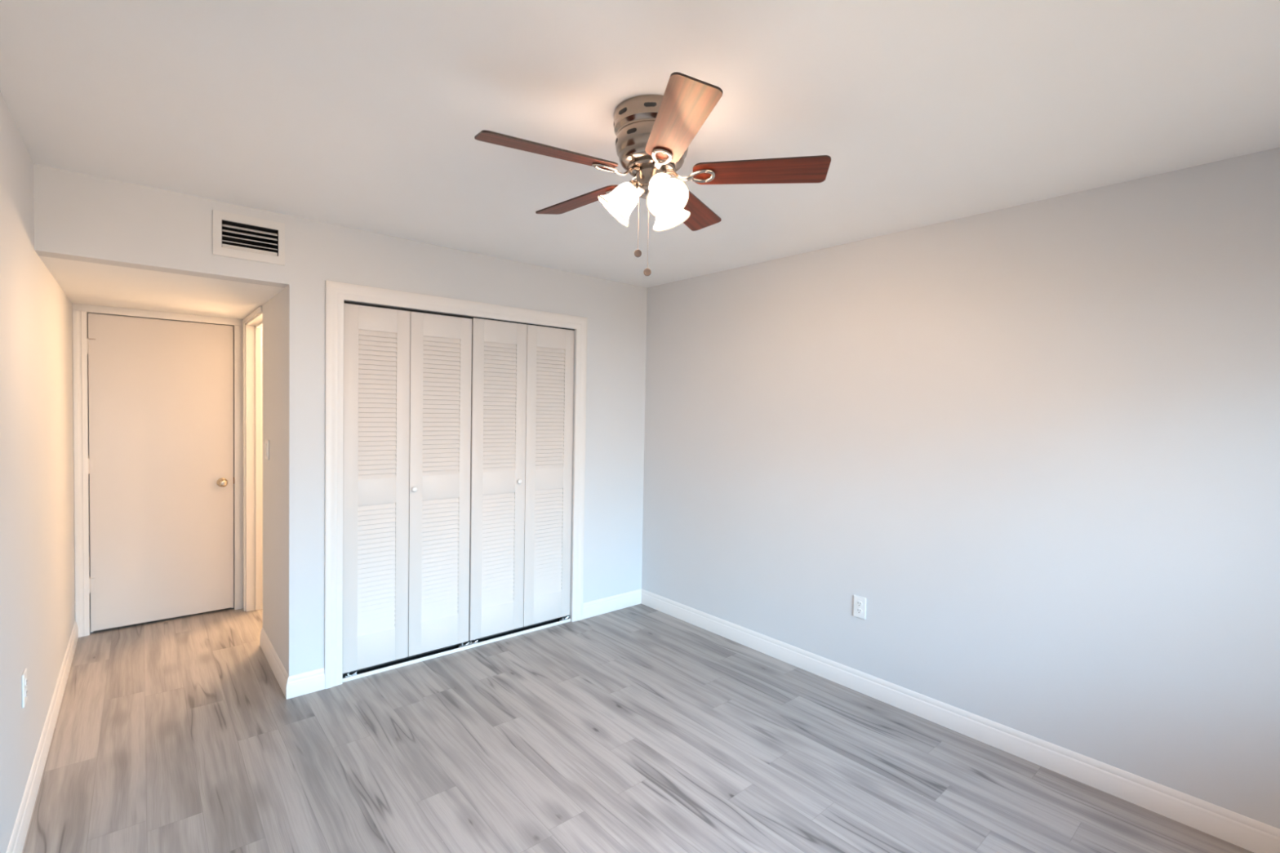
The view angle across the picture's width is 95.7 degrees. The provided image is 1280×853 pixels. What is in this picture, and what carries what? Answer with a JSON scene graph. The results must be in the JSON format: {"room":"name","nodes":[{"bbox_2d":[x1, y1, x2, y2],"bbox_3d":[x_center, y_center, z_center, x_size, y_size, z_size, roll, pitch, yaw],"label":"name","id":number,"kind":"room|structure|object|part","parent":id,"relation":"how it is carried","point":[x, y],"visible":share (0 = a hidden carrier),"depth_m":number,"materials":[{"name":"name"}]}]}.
{"room":"empty bedroom","nodes":[
{"label":"empty bedroom","id":0,"kind":"room"},
{"bbox_2d":[0,90,75,852],"bbox_3d":[-1.863,0.204,1.583,0.120,2.440,6.920,0,2,-41],"label":"wall","id":1,"kind":"structure","parent":0,"point":[37,580],"depth_m":2.16,"materials":[{"name":"paint"}]},
{"bbox_2d":[22,668,27,707],"bbox_3d":[-2.177,0.925,2.052,0.009,0.117,0.072,0,2,-41],"label":"wall outlet","id":2,"kind":"object","parent":1,"relation":"attached to","point":[24,691],"visible":1,"depth_m":2.03,"materials":[{"name":"white plastic"}]},
{"bbox_2d":[6,621,78,852],"bbox_3d":[-1.568,1.382,1.353,0.014,0.109,6.107,0,2,-41],"label":"baseboard","id":3,"kind":"structure","parent":1,"relation":"attached to","point":[19,834],"depth_m":2.31,"materials":[{"name":"white paint"}]},
{"bbox_2d":[86,311,235,632],"bbox_3d":[-3.201,0.279,3.995,1.002,2.098,0.100,0,2,-41],"label":"wall","id":4,"kind":"structure","parent":0,"point":[86,312],"depth_m":4.11,"materials":[{"name":"paint"}]},
{"bbox_2d":[87,313,234,631],"bbox_3d":[-3.206,0.299,3.919,0.776,2.031,0.107,0,2,-41],"label":"door","id":5,"kind":"structure","parent":4,"relation":"in","point":[161,392],"depth_m":3.91,"materials":[{"name":"white paint"}]},
{"bbox_3d":[-2.959,0.400,4.110,0.064,0.064,0.066,0,2,-41],"label":"knob","id":6,"kind":"part","parent":5,"relation":"part of","materials":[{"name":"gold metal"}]},
{"bbox_2d":[71,303,262,637],"bbox_3d":[-2.921,0.294,3.671,1.002,2.098,0.927,0,2,-41],"label":"door frame","id":7,"kind":"structure","parent":4,"relation":"attached to","point":[79,329],"depth_m":4.14,"materials":[{"name":"white paint"}]},
{"bbox_2d":[38,255,284,319],"bbox_3d":[-2.043,-0.790,4.380,3.269,0.060,2.380,0,2,-41],"label":"ceiling","id":8,"kind":"structure","parent":0,"point":[89,283],"depth_m":3.12,"materials":[{"name":"paint"}]},
{"bbox_2d":[247,288,284,667],"bbox_3d":[-2.321,0.306,3.654,0.115,2.098,1.567,0,2,-41],"label":"wall","id":9,"kind":"structure","parent":0,"point":[273,310],"depth_m":3.25,"materials":[{"name":"paint"}]},
{"bbox_2d":[264,439,269,459],"bbox_3d":[-2.203,0.136,3.419,0.011,0.117,0.116,0,2,-41],"label":"light switch","id":10,"kind":"object","parent":9,"relation":"attached to","point":[267,442],"visible":1,"depth_m":3.39,"materials":[{"name":"white plastic"}]},
{"bbox_2d":[259,627,324,699],"bbox_3d":[-2.009,1.316,3.324,0.176,0.109,0.860,0,2,-41],"label":"baseboard","id":11,"kind":"structure","parent":9,"relation":"attached to","point":[297,685],"depth_m":3.03,"materials":[{"name":"white paint"}]},
{"bbox_2d":[33,164,647,675],"bbox_3d":[-1.245,0.160,3.461,3.269,2.440,0.120,0,2,-41],"label":"wall","id":12,"kind":"structure","parent":0,"point":[78,216],"depth_m":3.02,"materials":[{"name":"paint"}]},
{"bbox_2d":[212,209,284,265],"bbox_3d":[-1.974,-0.908,2.899,0.288,0.205,0.310,0,2,-41],"label":"air vent","id":13,"kind":"object","parent":12,"relation":"in","point":[242,239],"visible":0.91,"depth_m":2.81,"materials":[{"name":"white metal"}]},
{"bbox_2d":[324,280,587,688],"bbox_3d":[-1.020,0.311,3.570,1.654,2.142,0.018,0,2,-41],"label":"door frame","id":14,"kind":"structure","parent":12,"relation":"attached to","point":[335,292],"depth_m":3.10,"materials":[{"name":"white paint"}]},
{"bbox_2d":[343,300,574,330],"bbox_3d":[-1.025,-0.671,3.569,1.479,0.006,0.026,0,2,-41],"label":"track","id":15,"kind":"object","parent":12,"relation":"attached to","point":[344,301],"visible":0.79,"depth_m":3.42,"materials":[{"name":"grey metal"}]},
{"bbox_2d":[468,318,573,640],"bbox_3d":[-0.759,0.336,3.825,0.744,2.009,0.054,0,2,-41],"label":"bifold door","id":16,"kind":"structure","parent":15,"relation":"hanging from","point":[522,375],"depth_m":3.80,"materials":[{"name":"white paint"}]},
{"bbox_3d":[-0.908,0.333,3.714,0.372,2.002,0.028,0,2,-41],"label":"panel","id":17,"kind":"part","parent":16,"relation":"part of","materials":[{"name":"white paint"}]},
{"bbox_3d":[-0.625,0.331,3.958,0.368,2.002,0.028,0,2,-41],"label":"panel","id":18,"kind":"part","parent":16,"relation":"part of","materials":[{"name":"white paint"}]},
{"bbox_2d":[582,588,641,618],"bbox_3d":[-0.201,1.321,4.325,0.570,0.109,0.014,0,2,-41],"label":"baseboard","id":19,"kind":"structure","parent":12,"relation":"attached to","point":[590,609],"depth_m":4.31,"materials":[{"name":"white paint"}]},
{"bbox_2d":[22,603,1253,852],"bbox_3d":[-0.595,1.415,2.717,3.509,0.001,7.180,0,2,-41],"label":"floor","id":20,"kind":"structure","parent":0,"point":[639,728],"depth_m":2.48,"materials":[{"name":"grey laminate"}]},
{"bbox_2d":[342,616,570,682],"bbox_3d":[-1.076,1.360,3.644,1.473,0.037,0.086,0,2,-41],"label":"door track","id":21,"kind":"object","parent":20,"relation":"on","point":[348,677],"visible":0.98,"depth_m":3.54,"materials":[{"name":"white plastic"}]},
{"bbox_2d":[342,303,471,673],"bbox_3d":[-1.319,0.343,3.343,0.718,2.002,0.054,0,2,-41],"label":"bifold door","id":22,"kind":"structure","parent":21,"relation":"on","point":[407,375],"depth_m":3.32,"materials":[{"name":"white paint"}]},
{"bbox_3d":[-1.468,0.340,3.231,0.346,1.995,0.028,0,2,-41],"label":"panel","id":23,"kind":"part","parent":22,"relation":"part of","materials":[{"name":"white paint"}]},
{"bbox_3d":[-1.302,0.362,3.341,0.031,0.031,0.026,0,2,-41],"label":"knob","id":24,"kind":"part","parent":22,"relation":"part of","materials":[{"name":"white plastic"}]},
{"bbox_3d":[-1.195,0.339,3.467,0.369,1.995,0.028,0,2,-41],"label":"panel","id":25,"kind":"part","parent":22,"relation":"part of","materials":[{"name":"white paint"}]},
{"bbox_2d":[0,0,1279,287],"bbox_3d":[-0.549,-1.074,2.644,3.509,0.100,7.180,0,2,-41],"label":"ceiling","id":26,"kind":"structure","parent":0,"point":[366,115],"depth_m":1.76,"materials":[{"name":"paint"}]},
{"bbox_2d":[474,71,831,275],"bbox_3d":[0.009,-0.734,1.861,1.060,0.511,1.041,0,2,-41],"label":"ceiling fan","id":27,"kind":"object","parent":26,"relation":"hanging from","point":[654,133],"visible":1,"depth_m":1.76,"materials":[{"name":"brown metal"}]},
{"bbox_3d":[-0.262,-0.800,1.686,0.413,0.006,0.127,0,15,-28],"label":"fan blade","id":28,"kind":"part","parent":27,"relation":"part of","materials":[{"name":"brown wood"}]},
{"bbox_3d":[-0.208,-0.810,2.080,0.413,0.006,0.127,3,15,44],"label":"fan blade","id":29,"kind":"part","parent":27,"relation":"part of","materials":[{"name":"brown wood"}]},
{"bbox_3d":[-0.077,-0.714,1.860,0.127,0.133,0.128,0,2,-41],"label":"lamp shade","id":30,"kind":"part","parent":27,"relation":"part of","materials":[{"name":"white glass"}]},
{"bbox_3d":[-0.020,-0.764,1.854,0.050,0.046,0.050,0,2,-41],"label":"light arm","id":31,"kind":"part","parent":27,"relation":"part of","materials":[{"name":"silver metal"}]},
{"bbox_3d":[-0.005,-0.655,1.848,0.002,0.184,0.002,0,2,-41],"label":"pull chain","id":32,"kind":"part","parent":27,"relation":"part of","materials":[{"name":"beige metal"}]},
{"bbox_3d":[0.026,-0.616,1.833,0.002,0.235,0.002,0,2,-41],"label":"pull chain","id":33,"kind":"part","parent":27,"relation":"part of","materials":[{"name":"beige metal"}]},
{"bbox_3d":[0.072,-0.719,1.765,0.042,0.042,0.042,0,2,-41],"label":"bulb","id":34,"kind":"part","parent":27,"relation":"part of","materials":[{"name":"white glass"}]},
{"bbox_3d":[0.073,-0.708,1.750,0.128,0.133,0.132,0,2,-41],"label":"lamp shade","id":35,"kind":"part","parent":27,"relation":"part of","materials":[{"name":"white glass"}]},
{"bbox_3d":[0.094,-0.713,1.936,0.132,0.133,0.129,0,2,-41],"label":"lamp shade","id":36,"kind":"part","parent":27,"relation":"part of","materials":[{"name":"white glass"}]},
{"bbox_3d":[0.097,-0.788,1.514,0.127,0.006,0.413,14,-1,-10],"label":"fan blade","id":37,"kind":"part","parent":27,"relation":"part of","materials":[{"name":"brown wood"}]},
{"bbox_3d":[0.183,-0.805,2.151,0.127,0.006,0.413,-13,-4,25],"label":"fan blade","id":38,"kind":"part","parent":27,"relation":"part of","materials":[{"name":"brown wood"}]},
{"bbox_3d":[0.372,-0.791,1.801,0.413,0.006,0.127,1,-11,8],"label":"fan blade","id":39,"kind":"part","parent":27,"relation":"part of","materials":[{"name":"brown wood"}]},
{"bbox_2d":[641,147,1279,829],"bbox_3d":[0.705,0.187,3.795,0.120,2.440,6.920,0,2,-41],"label":"wall","id":40,"kind":"structure","parent":0,"point":[1038,442],"depth_m":2.55,"materials":[{"name":"paint"}]},
{"bbox_2d":[853,595,866,619],"bbox_3d":[1.189,0.979,3.139,0.009,0.117,0.072,0,2,-41],"label":"wall outlet","id":41,"kind":"object","parent":40,"relation":"attached to","point":[860,602],"visible":1,"depth_m":3.13,"materials":[{"name":"white plastic"}]},
{"bbox_2d":[856,608,862,613],"bbox_3d":[1.187,0.998,3.138,0.003,0.030,0.035,0,2,-41],"label":"receptacle","id":42,"kind":"object","parent":41,"relation":"attached to","point":[859,611],"depth_m":3.14,"materials":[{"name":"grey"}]},
{"bbox_2d":[856,600,862,606],"bbox_3d":[1.188,0.959,3.137,0.003,0.030,0.035,0,2,-41],"label":"receptacle","id":43,"kind":"object","parent":41,"relation":"attached to","point":[859,603],"depth_m":3.14,"materials":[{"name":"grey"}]},
{"bbox_2d":[640,589,1279,852],"bbox_3d":[1.448,1.395,2.839,0.014,0.109,4.420,0,2,-41],"label":"baseboard","id":44,"kind":"structure","parent":40,"relation":"attached to","point":[1255,836],"depth_m":2.57,"materials":[{"name":"white paint"}]}
]}

